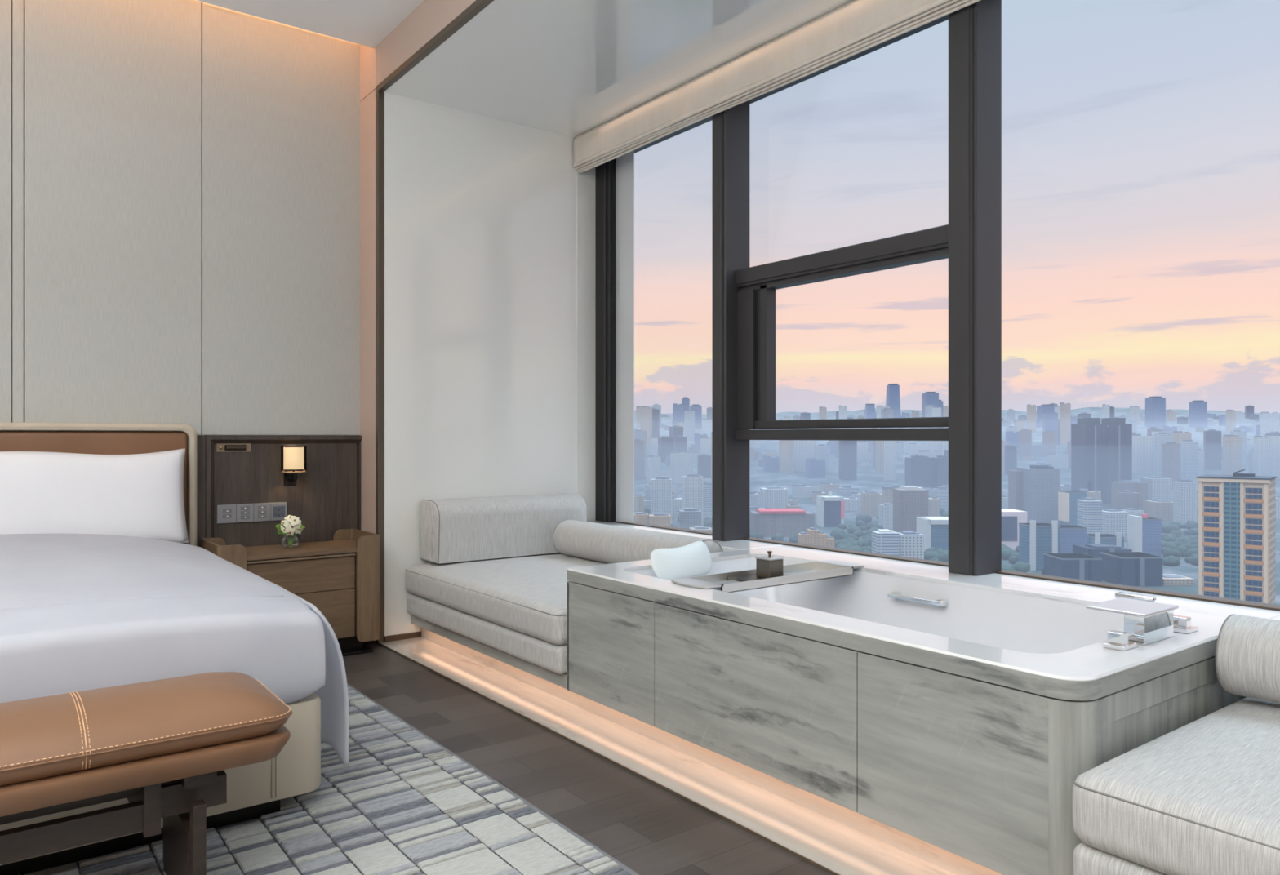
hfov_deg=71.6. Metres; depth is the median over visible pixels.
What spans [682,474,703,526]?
apartment tower
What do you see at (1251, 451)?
tower block
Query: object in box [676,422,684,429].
tower block
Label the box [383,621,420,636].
wall
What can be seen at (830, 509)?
tower
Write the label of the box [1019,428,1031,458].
tower block
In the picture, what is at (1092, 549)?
glass block
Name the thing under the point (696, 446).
tower block
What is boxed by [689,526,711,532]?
house
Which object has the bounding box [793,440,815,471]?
tower block
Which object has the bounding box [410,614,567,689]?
trim
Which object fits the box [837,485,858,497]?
tower block
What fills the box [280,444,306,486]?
wall lamp
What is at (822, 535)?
house
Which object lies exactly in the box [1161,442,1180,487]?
tower block
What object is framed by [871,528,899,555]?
apartment tower
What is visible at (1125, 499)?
tower block
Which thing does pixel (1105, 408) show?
tower block
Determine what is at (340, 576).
nightstand
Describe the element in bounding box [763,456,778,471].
tower block
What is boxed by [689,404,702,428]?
tower
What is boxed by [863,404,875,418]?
tower
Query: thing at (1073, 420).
tower block
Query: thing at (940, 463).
tower
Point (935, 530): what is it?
arched office
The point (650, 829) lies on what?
floor
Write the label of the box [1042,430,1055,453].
tower block
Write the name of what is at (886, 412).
tower block
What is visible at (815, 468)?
tower block
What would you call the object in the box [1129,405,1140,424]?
tower block
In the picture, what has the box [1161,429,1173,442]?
tower block
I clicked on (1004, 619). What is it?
basin
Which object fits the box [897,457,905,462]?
tower block
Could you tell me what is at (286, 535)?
glass bowl
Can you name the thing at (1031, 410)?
tower block
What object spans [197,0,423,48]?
ceiling
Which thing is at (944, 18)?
wall
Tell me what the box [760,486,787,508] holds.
block
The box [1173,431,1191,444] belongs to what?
tower block
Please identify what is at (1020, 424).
tower block
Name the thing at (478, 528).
cushion
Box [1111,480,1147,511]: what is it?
slab tower
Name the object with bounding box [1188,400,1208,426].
tower
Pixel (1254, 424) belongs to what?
tower block
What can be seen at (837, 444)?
tower block
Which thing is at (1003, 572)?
window frame
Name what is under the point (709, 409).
tower block
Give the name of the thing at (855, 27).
blind
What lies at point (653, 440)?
tower block
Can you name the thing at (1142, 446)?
tower block
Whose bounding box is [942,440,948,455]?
tower block
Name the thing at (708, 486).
tower block
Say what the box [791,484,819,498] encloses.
tower block
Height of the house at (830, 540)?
32.534 m
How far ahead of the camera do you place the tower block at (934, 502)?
1563.52 m
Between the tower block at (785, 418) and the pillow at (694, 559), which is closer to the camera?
the pillow at (694, 559)
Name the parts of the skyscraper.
crown, crown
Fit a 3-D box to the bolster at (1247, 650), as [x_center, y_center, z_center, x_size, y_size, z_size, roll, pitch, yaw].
[2.062,0.595,1.849,0.218,0.218,1.465,0,0,-37]
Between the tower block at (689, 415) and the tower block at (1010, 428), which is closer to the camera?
the tower block at (1010, 428)
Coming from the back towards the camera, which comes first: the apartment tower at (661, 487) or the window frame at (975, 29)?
the apartment tower at (661, 487)
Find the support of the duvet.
on the bed
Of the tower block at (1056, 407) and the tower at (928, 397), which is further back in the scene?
the tower at (928, 397)
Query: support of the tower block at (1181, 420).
on the city buildings
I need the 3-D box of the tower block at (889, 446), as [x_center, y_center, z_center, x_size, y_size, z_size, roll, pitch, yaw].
[604.325,61.910,2145.460,26.000,125.000,20.000,0,0,14]
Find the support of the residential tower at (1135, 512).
on the city buildings
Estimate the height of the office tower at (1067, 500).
67.782 m
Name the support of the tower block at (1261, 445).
on the city buildings
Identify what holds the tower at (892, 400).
on the city buildings
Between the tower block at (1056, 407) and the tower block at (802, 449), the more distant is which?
the tower block at (1056, 407)
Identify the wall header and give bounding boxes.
[376,0,475,85]
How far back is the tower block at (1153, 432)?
2282.70 m
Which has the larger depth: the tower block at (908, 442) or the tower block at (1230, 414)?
the tower block at (1230, 414)
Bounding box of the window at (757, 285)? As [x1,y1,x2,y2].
[735,224,948,567]
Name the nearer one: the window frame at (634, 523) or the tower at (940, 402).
the window frame at (634, 523)
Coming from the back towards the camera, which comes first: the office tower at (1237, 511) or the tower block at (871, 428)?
the tower block at (871, 428)
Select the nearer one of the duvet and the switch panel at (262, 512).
the duvet
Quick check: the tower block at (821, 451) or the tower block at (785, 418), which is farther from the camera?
the tower block at (785, 418)
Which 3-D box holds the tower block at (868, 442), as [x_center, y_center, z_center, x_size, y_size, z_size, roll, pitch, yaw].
[721.791,21.263,2834.551,44.000,80.000,20.000,0,0,-15]
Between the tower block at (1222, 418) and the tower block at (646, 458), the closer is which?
the tower block at (646, 458)
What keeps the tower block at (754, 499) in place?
on the city buildings
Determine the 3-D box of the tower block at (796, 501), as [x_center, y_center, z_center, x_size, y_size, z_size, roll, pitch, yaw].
[296.209,143.969,1758.023,34.000,45.000,22.000,0,0,24]
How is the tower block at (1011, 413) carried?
on the city buildings
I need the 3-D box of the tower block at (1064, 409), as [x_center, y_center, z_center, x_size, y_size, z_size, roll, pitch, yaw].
[1518.433,-31.030,3166.869,34.000,180.000,22.000,0,0,23]
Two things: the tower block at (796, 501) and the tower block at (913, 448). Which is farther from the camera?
the tower block at (913, 448)
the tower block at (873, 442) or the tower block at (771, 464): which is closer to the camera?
the tower block at (771, 464)
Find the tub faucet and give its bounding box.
[1085,597,1178,645]
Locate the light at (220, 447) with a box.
[216,443,251,452]
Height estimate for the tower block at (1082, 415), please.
125.000 m
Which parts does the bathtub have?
panel, panel, panel, grab handle, panel, corner panel, lever, faucet handle, panel, panel, lever, faucet handle, panel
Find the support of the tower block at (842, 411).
on the city buildings
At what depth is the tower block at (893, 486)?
1634.96 m
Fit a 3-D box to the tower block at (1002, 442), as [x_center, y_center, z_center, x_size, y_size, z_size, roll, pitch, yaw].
[901.718,70.870,2242.330,34.000,125.000,22.000,0,0,6]
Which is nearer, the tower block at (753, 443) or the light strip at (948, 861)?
the light strip at (948, 861)
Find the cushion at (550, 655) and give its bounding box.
[406,593,567,674]
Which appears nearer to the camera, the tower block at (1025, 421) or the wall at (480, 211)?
the wall at (480, 211)
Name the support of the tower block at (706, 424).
on the city buildings
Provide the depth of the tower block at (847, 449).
2144.40 m
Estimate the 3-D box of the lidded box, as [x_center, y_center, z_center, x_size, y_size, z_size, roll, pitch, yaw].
[0.515,0.507,3.523,0.082,0.102,0.082,0,0,-37]
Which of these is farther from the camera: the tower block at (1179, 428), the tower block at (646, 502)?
the tower block at (1179, 428)
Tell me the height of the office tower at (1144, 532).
55.729 m
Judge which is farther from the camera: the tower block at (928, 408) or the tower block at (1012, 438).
the tower block at (928, 408)
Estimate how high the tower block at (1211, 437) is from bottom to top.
125.000 m
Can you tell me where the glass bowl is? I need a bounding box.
[280,533,299,548]
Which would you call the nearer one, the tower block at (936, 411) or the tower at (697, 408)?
the tower block at (936, 411)
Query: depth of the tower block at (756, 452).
2664.84 m
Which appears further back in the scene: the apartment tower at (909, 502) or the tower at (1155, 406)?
the tower at (1155, 406)
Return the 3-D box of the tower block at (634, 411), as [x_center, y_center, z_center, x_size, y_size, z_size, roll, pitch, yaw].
[-7.273,-95.643,4665.405,52.000,80.000,22.000,0,0,27]
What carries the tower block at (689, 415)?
on the city buildings
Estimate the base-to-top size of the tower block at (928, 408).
125.000 m
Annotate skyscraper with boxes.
[1071,417,1132,504]
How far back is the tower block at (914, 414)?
4319.66 m
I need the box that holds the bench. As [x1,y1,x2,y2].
[0,671,292,874]
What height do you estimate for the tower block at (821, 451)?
80.000 m
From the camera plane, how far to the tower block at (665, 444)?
2575.92 m
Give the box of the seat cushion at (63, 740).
[0,671,290,786]
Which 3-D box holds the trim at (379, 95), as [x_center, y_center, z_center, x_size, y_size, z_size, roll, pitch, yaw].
[-1.450,-0.402,4.943,0.034,3.104,0.036,0,0,-37]
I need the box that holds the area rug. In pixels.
[24,683,639,874]
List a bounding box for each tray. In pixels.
[0,725,290,817]
[671,560,864,592]
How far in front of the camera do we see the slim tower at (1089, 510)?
1249.90 m
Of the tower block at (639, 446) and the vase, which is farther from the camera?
the tower block at (639, 446)
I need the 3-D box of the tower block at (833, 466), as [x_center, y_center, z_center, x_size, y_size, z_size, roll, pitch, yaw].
[505.746,92.193,2384.026,52.000,45.000,22.000,0,0,9]
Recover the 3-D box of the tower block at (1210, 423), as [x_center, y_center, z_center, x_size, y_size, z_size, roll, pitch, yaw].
[2818.581,-57.540,4382.892,38.000,45.000,20.000,0,0,5]
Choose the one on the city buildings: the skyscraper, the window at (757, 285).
the skyscraper
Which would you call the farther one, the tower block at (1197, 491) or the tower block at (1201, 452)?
the tower block at (1201, 452)
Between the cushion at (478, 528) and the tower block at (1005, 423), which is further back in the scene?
the tower block at (1005, 423)
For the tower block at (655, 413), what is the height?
125.000 m
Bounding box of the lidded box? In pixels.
[755,551,784,577]
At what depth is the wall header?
4.53 m
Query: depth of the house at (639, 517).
1249.90 m
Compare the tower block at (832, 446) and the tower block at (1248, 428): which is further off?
the tower block at (1248, 428)
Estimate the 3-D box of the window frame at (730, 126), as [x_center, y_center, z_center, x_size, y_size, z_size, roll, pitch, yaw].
[0.487,-0.685,4.742,0.185,2.470,0.100,0,0,-37]
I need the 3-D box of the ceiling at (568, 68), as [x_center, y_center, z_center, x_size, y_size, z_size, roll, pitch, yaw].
[1.608,-1.970,2.218,1.560,0.100,8.000,0,0,-37]
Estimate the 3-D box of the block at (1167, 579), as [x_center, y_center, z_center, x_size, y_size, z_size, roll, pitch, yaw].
[547.105,149.643,915.903,31.805,11.015,31.805,0,0,0]
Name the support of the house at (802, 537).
on the city buildings
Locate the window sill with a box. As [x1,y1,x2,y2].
[587,520,781,551]
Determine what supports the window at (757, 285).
attached to the wall window at (635, 522)
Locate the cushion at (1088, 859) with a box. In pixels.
[1073,842,1167,874]
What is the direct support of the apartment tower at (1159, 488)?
on the city buildings
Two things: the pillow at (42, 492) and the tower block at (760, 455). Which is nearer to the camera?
the pillow at (42, 492)
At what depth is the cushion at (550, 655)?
4.15 m
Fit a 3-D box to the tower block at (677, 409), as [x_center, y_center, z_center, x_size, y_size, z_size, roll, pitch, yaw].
[174.003,-87.951,4054.160,44.000,125.000,20.000,0,0,14]
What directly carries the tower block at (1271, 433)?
on the city buildings
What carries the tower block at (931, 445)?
on the city buildings
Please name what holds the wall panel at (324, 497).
attached to the wall at (180, 180)
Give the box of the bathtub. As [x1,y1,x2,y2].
[567,545,1279,874]
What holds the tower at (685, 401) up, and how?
on the city buildings
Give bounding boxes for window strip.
[615,150,634,523]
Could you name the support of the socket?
attached to the switch panel at (262, 512)
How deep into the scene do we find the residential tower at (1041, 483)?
1459.86 m
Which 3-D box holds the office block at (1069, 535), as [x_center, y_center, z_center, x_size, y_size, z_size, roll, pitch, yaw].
[518.045,132.169,1075.940,32.880,45.962,32.880,0,0,0]
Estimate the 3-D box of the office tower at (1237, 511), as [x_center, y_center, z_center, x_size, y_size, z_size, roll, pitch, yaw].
[465.898,90.196,691.945,46.668,129.908,48.000,0,0,41]
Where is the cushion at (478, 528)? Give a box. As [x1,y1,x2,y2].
[418,493,586,564]
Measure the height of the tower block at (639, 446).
125.000 m
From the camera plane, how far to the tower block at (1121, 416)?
3889.17 m
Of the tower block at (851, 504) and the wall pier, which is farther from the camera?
the tower block at (851, 504)
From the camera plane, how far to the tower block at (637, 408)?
4187.27 m
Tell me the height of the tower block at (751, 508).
45.000 m
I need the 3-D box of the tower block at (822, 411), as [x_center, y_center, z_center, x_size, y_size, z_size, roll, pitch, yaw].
[1001.803,-122.693,4859.254,34.000,80.000,22.000,0,0,-17]
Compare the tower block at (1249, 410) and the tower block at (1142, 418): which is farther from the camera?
the tower block at (1249, 410)
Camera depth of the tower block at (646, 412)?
3035.18 m
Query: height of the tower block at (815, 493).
45.000 m
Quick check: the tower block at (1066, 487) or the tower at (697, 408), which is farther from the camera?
the tower at (697, 408)
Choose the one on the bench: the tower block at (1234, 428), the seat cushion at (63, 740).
the seat cushion at (63, 740)
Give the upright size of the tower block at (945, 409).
125.000 m
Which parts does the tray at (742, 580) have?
soap dish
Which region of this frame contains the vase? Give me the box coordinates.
[275,515,305,548]
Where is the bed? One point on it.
(255, 790)
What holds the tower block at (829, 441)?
on the city buildings
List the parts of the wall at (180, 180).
wall panel, wall panel, wall panel, wall panel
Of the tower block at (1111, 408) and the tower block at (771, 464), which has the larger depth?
the tower block at (1111, 408)
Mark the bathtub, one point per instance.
(958, 714)
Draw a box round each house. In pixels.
[634,511,648,524]
[648,513,671,526]
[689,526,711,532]
[797,532,808,544]
[806,527,818,546]
[818,531,826,546]
[826,536,834,547]
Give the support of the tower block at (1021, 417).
on the city buildings
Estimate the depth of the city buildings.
2258.86 m
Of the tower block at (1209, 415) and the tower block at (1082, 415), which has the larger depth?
the tower block at (1209, 415)
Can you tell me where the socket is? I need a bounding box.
[272,506,284,517]
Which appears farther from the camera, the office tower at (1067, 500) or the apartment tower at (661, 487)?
the apartment tower at (661, 487)
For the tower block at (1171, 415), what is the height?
80.000 m
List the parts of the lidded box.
lid, knob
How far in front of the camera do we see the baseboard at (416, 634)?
4.99 m
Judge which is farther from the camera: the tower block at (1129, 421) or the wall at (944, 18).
the tower block at (1129, 421)
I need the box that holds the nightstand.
[200,528,379,656]
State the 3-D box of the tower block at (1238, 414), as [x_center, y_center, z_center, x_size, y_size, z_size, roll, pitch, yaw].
[3212.233,-97.624,4774.301,52.000,80.000,22.000,0,0,0]
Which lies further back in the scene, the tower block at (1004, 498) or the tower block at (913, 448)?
the tower block at (913, 448)
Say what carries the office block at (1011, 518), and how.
on the city buildings
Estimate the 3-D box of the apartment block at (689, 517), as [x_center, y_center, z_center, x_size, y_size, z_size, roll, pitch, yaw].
[65.714,124.699,1163.835,27.669,60.902,27.669,0,0,0]
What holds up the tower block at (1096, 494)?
on the city buildings
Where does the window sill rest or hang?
attached to the wall at (480, 211)
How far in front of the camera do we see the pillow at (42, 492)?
4.12 m
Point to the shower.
(1120, 594)
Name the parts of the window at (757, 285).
sash frame, rail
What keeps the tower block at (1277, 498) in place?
on the city buildings
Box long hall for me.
[750,508,814,537]
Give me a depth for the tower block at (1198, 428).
3925.42 m
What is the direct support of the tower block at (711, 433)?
on the city buildings
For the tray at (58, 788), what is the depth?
1.97 m
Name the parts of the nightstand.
panel, drawer, finger pull, drawer, panel, foot plate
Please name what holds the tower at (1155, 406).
on the city buildings
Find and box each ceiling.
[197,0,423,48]
[383,0,852,137]
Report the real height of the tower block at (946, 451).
80.000 m
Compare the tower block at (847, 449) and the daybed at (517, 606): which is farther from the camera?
the tower block at (847, 449)
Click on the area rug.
(404, 803)
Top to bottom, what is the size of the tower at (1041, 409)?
111.062 m
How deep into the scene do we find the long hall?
1329.86 m
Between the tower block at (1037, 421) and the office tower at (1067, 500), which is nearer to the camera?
the office tower at (1067, 500)
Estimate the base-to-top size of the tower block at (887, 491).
80.000 m
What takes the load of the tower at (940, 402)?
on the city buildings
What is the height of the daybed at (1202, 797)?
0.302 m
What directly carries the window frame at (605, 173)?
in the wall at (944, 18)
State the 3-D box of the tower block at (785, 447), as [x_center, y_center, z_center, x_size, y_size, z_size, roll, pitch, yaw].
[379.840,62.021,2301.199,34.000,125.000,22.000,0,0,-2]
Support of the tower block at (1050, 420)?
on the city buildings
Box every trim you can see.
[375,84,383,643]
[377,0,493,92]
[379,637,956,874]
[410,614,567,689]
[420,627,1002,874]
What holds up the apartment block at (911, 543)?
on the city buildings
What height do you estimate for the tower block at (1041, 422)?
45.000 m
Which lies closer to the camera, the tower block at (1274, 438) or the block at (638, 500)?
the block at (638, 500)
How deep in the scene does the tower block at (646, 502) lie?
1731.08 m
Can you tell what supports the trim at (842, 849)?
attached to the wall at (406, 627)
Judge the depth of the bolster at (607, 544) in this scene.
4.75 m
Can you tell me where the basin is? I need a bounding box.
[628,557,1124,653]
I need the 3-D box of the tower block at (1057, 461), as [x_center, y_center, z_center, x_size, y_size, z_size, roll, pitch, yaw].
[1139.734,68.287,2419.317,52.000,45.000,22.000,0,0,23]
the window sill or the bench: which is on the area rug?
the bench
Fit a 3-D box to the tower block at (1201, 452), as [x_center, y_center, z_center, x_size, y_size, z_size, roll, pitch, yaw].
[1416.244,70.316,2254.254,26.000,80.000,20.000,0,0,-27]
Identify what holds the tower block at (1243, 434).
on the city buildings
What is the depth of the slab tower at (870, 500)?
1599.82 m
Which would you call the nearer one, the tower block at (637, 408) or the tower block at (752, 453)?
the tower block at (752, 453)
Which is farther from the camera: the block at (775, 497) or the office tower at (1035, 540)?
the block at (775, 497)
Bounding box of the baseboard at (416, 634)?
[383,631,421,642]
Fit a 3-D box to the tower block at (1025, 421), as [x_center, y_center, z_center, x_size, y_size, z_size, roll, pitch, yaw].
[1782.349,-37.942,4071.841,38.000,80.000,20.000,0,0,7]
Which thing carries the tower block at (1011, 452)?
on the city buildings
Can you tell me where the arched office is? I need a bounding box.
[916,516,948,551]
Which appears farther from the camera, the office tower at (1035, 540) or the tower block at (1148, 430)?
the tower block at (1148, 430)
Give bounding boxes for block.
[634,410,635,422]
[634,430,646,453]
[634,439,644,479]
[634,493,644,513]
[635,406,640,428]
[640,406,652,448]
[644,456,648,466]
[644,499,650,506]
[647,455,660,484]
[649,436,658,457]
[652,404,661,428]
[652,408,659,437]
[657,435,673,462]
[669,425,683,451]
[670,451,692,484]
[671,495,682,518]
[672,403,683,425]
[675,435,687,453]
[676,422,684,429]
[679,507,701,528]
[684,409,694,441]
[690,444,700,452]
[693,433,707,445]
[697,453,711,478]
[700,436,711,455]
[701,418,711,430]
[703,482,711,518]
[706,407,711,419]
[711,432,711,482]
[749,440,759,448]
[749,449,755,461]
[749,449,758,459]
[749,491,759,505]
[749,506,772,519]
[758,452,766,457]
[758,457,763,466]
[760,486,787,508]
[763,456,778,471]
[778,440,793,473]
[783,417,791,420]
[786,503,799,508]
[787,497,799,504]
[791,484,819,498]
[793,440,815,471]
[800,412,810,419]
[805,457,825,478]
[812,490,828,502]
[814,444,829,473]
[818,406,826,419]
[820,482,839,491]
[826,442,835,454]
[828,440,838,443]
[829,462,838,470]
[835,440,839,457]
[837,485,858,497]
[838,405,847,428]
[839,440,857,479]
[844,497,858,511]
[851,491,861,506]
[857,440,868,462]
[864,440,871,453]
[871,427,882,464]
[872,440,875,468]
[875,440,884,474]
[876,405,889,428]
[880,408,893,428]
[880,493,882,504]
[882,486,900,503]
[884,440,895,480]
[889,484,899,488]
[895,441,902,458]
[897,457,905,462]
[899,531,924,559]
[902,412,910,417]
[906,440,916,453]
[908,443,926,456]
[911,410,919,417]
[915,485,931,497]
[918,449,942,457]
[924,404,934,427]
[927,440,937,451]
[928,497,939,516]
[931,486,948,511]
[933,406,941,427]
[937,426,943,451]
[942,405,948,417]
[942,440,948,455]
[944,449,948,455]
[1001,420,1010,426]
[1001,440,1004,475]
[1001,495,1008,509]
[1001,509,1026,550]
[1004,444,1017,475]
[1005,426,1017,432]
[1005,431,1019,455]
[1007,408,1014,420]
[1013,419,1024,431]
[1017,415,1026,421]
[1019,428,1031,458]
[1022,419,1026,428]
[1026,404,1035,431]
[1031,462,1051,466]
[1035,420,1039,427]
[1039,419,1043,427]
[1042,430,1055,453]
[1043,412,1057,445]
[1043,553,1102,582]
[1047,453,1068,468]
[1054,405,1059,419]
[1057,419,1059,444]
[1057,524,1087,553]
[1059,402,1070,445]
[1059,484,1071,490]
[1070,416,1081,439]
[1072,543,1132,558]
[1077,413,1090,417]
[1080,488,1101,500]
[1100,551,1163,586]
[1102,404,1109,417]
[1109,406,1114,417]
[1116,490,1140,510]
[1117,415,1128,420]
[1125,419,1136,434]
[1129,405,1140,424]
[1132,434,1153,474]
[1140,415,1145,421]
[1145,500,1173,520]
[1146,426,1160,435]
[1151,430,1165,435]
[1153,432,1172,476]
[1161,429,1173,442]
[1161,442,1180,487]
[1162,426,1177,431]
[1162,573,1194,585]
[1166,409,1175,421]
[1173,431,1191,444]
[1176,426,1184,430]
[1177,416,1187,424]
[1177,440,1198,481]
[1195,426,1204,431]
[1196,490,1198,507]
[1198,448,1204,475]
[1203,429,1221,470]
[1207,413,1216,417]
[1207,420,1215,426]
[1218,414,1226,426]
[1222,435,1241,475]
[1226,409,1235,433]
[1229,430,1246,464]
[1231,427,1244,431]
[1235,410,1242,421]
[1239,426,1252,431]
[1244,405,1253,418]
[1248,413,1258,419]
[1248,448,1253,473]
[1252,421,1260,431]
[1253,435,1270,475]
[1255,424,1260,435]
[1260,412,1279,437]
[1263,434,1279,478]
[1266,431,1279,435]
[1275,496,1279,518]
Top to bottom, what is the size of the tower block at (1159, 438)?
125.000 m
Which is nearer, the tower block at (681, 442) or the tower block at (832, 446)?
the tower block at (681, 442)
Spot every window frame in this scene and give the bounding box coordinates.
[595,158,615,522]
[613,520,711,535]
[711,100,749,541]
[948,0,1001,576]
[995,570,1279,611]
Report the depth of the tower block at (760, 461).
2448.38 m
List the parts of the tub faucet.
spout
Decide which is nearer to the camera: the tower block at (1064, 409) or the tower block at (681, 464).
the tower block at (681, 464)
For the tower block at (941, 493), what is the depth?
1651.01 m
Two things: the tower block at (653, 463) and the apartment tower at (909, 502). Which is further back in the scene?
the tower block at (653, 463)
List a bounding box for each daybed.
[405,552,608,674]
[1072,697,1279,874]
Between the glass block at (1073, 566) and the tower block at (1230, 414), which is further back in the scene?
the tower block at (1230, 414)
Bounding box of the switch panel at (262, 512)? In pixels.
[217,502,287,524]
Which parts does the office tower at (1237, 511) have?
cornice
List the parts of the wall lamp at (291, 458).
arm, lamp shade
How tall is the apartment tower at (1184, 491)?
81.842 m
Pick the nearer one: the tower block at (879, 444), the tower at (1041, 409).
the tower block at (879, 444)
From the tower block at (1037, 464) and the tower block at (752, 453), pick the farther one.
the tower block at (752, 453)
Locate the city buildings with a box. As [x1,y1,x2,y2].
[634,407,1279,604]
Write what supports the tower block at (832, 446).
on the city buildings
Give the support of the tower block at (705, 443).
on the city buildings
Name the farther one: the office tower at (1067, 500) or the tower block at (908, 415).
the tower block at (908, 415)
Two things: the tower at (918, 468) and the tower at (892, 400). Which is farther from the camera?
the tower at (892, 400)
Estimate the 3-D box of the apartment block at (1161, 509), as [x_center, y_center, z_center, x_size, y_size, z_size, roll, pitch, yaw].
[921.259,132.320,1568.065,36.128,38.550,36.128,0,0,0]
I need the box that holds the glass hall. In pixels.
[1086,532,1124,547]
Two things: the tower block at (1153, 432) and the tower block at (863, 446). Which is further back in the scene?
the tower block at (863, 446)
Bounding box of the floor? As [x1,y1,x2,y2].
[342,640,832,874]
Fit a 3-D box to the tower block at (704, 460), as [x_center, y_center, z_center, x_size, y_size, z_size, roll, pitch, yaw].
[161.498,82.744,2193.671,36.000,80.000,30.000,0,0,0]
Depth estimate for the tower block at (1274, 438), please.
2174.98 m
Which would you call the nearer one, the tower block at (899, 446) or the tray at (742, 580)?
the tray at (742, 580)
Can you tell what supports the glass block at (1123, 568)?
on the city buildings
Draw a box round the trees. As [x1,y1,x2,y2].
[644,506,1198,574]
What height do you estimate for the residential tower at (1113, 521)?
46.654 m
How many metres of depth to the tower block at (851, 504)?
1657.06 m
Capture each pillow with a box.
[0,448,188,542]
[650,541,711,580]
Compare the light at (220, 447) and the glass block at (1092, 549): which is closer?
the light at (220, 447)
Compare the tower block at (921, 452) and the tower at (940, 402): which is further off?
the tower at (940, 402)
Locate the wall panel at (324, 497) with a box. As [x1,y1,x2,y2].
[197,435,361,546]
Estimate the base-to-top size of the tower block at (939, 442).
125.000 m
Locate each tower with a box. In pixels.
[651,476,671,524]
[681,397,689,422]
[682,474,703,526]
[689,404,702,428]
[816,491,844,527]
[861,491,879,516]
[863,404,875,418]
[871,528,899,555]
[878,502,893,528]
[885,383,901,428]
[893,485,928,533]
[905,455,933,488]
[921,391,938,417]
[930,455,948,488]
[938,400,942,417]
[1008,467,1026,511]
[1018,520,1060,570]
[1022,465,1059,524]
[1036,404,1054,420]
[1057,490,1087,525]
[1076,497,1102,533]
[1102,509,1128,539]
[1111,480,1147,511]
[1120,508,1143,516]
[1127,514,1161,555]
[1140,476,1172,502]
[1144,396,1165,427]
[1173,479,1196,524]
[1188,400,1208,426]
[1196,469,1277,604]
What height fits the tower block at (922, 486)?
45.000 m
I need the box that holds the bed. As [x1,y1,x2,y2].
[0,422,320,874]
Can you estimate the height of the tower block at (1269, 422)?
125.000 m
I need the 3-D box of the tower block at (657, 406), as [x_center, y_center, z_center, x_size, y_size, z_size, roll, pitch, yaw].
[77.948,-89.162,4162.686,38.000,125.000,20.000,0,0,25]
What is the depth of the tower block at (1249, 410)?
5056.98 m
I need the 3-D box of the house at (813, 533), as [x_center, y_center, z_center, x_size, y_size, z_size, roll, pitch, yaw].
[211.939,133.605,1088.000,11.368,43.090,16.000,0,0,0]
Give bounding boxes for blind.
[573,0,980,173]
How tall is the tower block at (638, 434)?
80.000 m
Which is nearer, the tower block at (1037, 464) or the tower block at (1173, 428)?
the tower block at (1037, 464)
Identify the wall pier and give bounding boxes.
[360,44,376,641]
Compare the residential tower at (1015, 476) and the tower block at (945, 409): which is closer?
the residential tower at (1015, 476)
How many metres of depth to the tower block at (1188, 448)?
2113.73 m
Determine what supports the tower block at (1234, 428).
on the city buildings
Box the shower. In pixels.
[1115,591,1155,602]
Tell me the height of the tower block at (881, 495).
45.000 m
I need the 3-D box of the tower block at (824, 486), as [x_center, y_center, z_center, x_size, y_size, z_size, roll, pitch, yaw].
[416.556,122.735,1945.727,34.000,45.000,22.000,0,0,-13]
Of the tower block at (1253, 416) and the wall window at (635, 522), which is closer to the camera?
the wall window at (635, 522)
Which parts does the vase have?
flower, flower, flower, flower, flower, flower, flower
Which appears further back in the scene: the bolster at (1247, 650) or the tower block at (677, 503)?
the tower block at (677, 503)
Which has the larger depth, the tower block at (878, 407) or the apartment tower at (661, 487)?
the tower block at (878, 407)
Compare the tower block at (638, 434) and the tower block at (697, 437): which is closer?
the tower block at (638, 434)
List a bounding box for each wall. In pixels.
[0,0,360,528]
[383,92,595,625]
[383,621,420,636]
[634,14,948,153]
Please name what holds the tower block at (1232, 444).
on the city buildings
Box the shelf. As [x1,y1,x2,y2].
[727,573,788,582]
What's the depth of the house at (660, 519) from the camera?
1220.05 m
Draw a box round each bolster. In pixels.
[552,520,723,564]
[1215,614,1279,703]
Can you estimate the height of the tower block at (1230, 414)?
125.000 m
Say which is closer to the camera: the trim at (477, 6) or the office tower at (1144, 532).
the trim at (477, 6)
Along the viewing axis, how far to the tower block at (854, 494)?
1715.10 m
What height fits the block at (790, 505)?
40.112 m
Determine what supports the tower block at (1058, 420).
on the city buildings
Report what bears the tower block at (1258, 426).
on the city buildings
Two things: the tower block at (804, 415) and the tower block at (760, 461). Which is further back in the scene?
the tower block at (804, 415)
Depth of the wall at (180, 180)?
4.58 m
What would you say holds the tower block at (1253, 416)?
on the city buildings
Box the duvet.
[0,533,349,766]

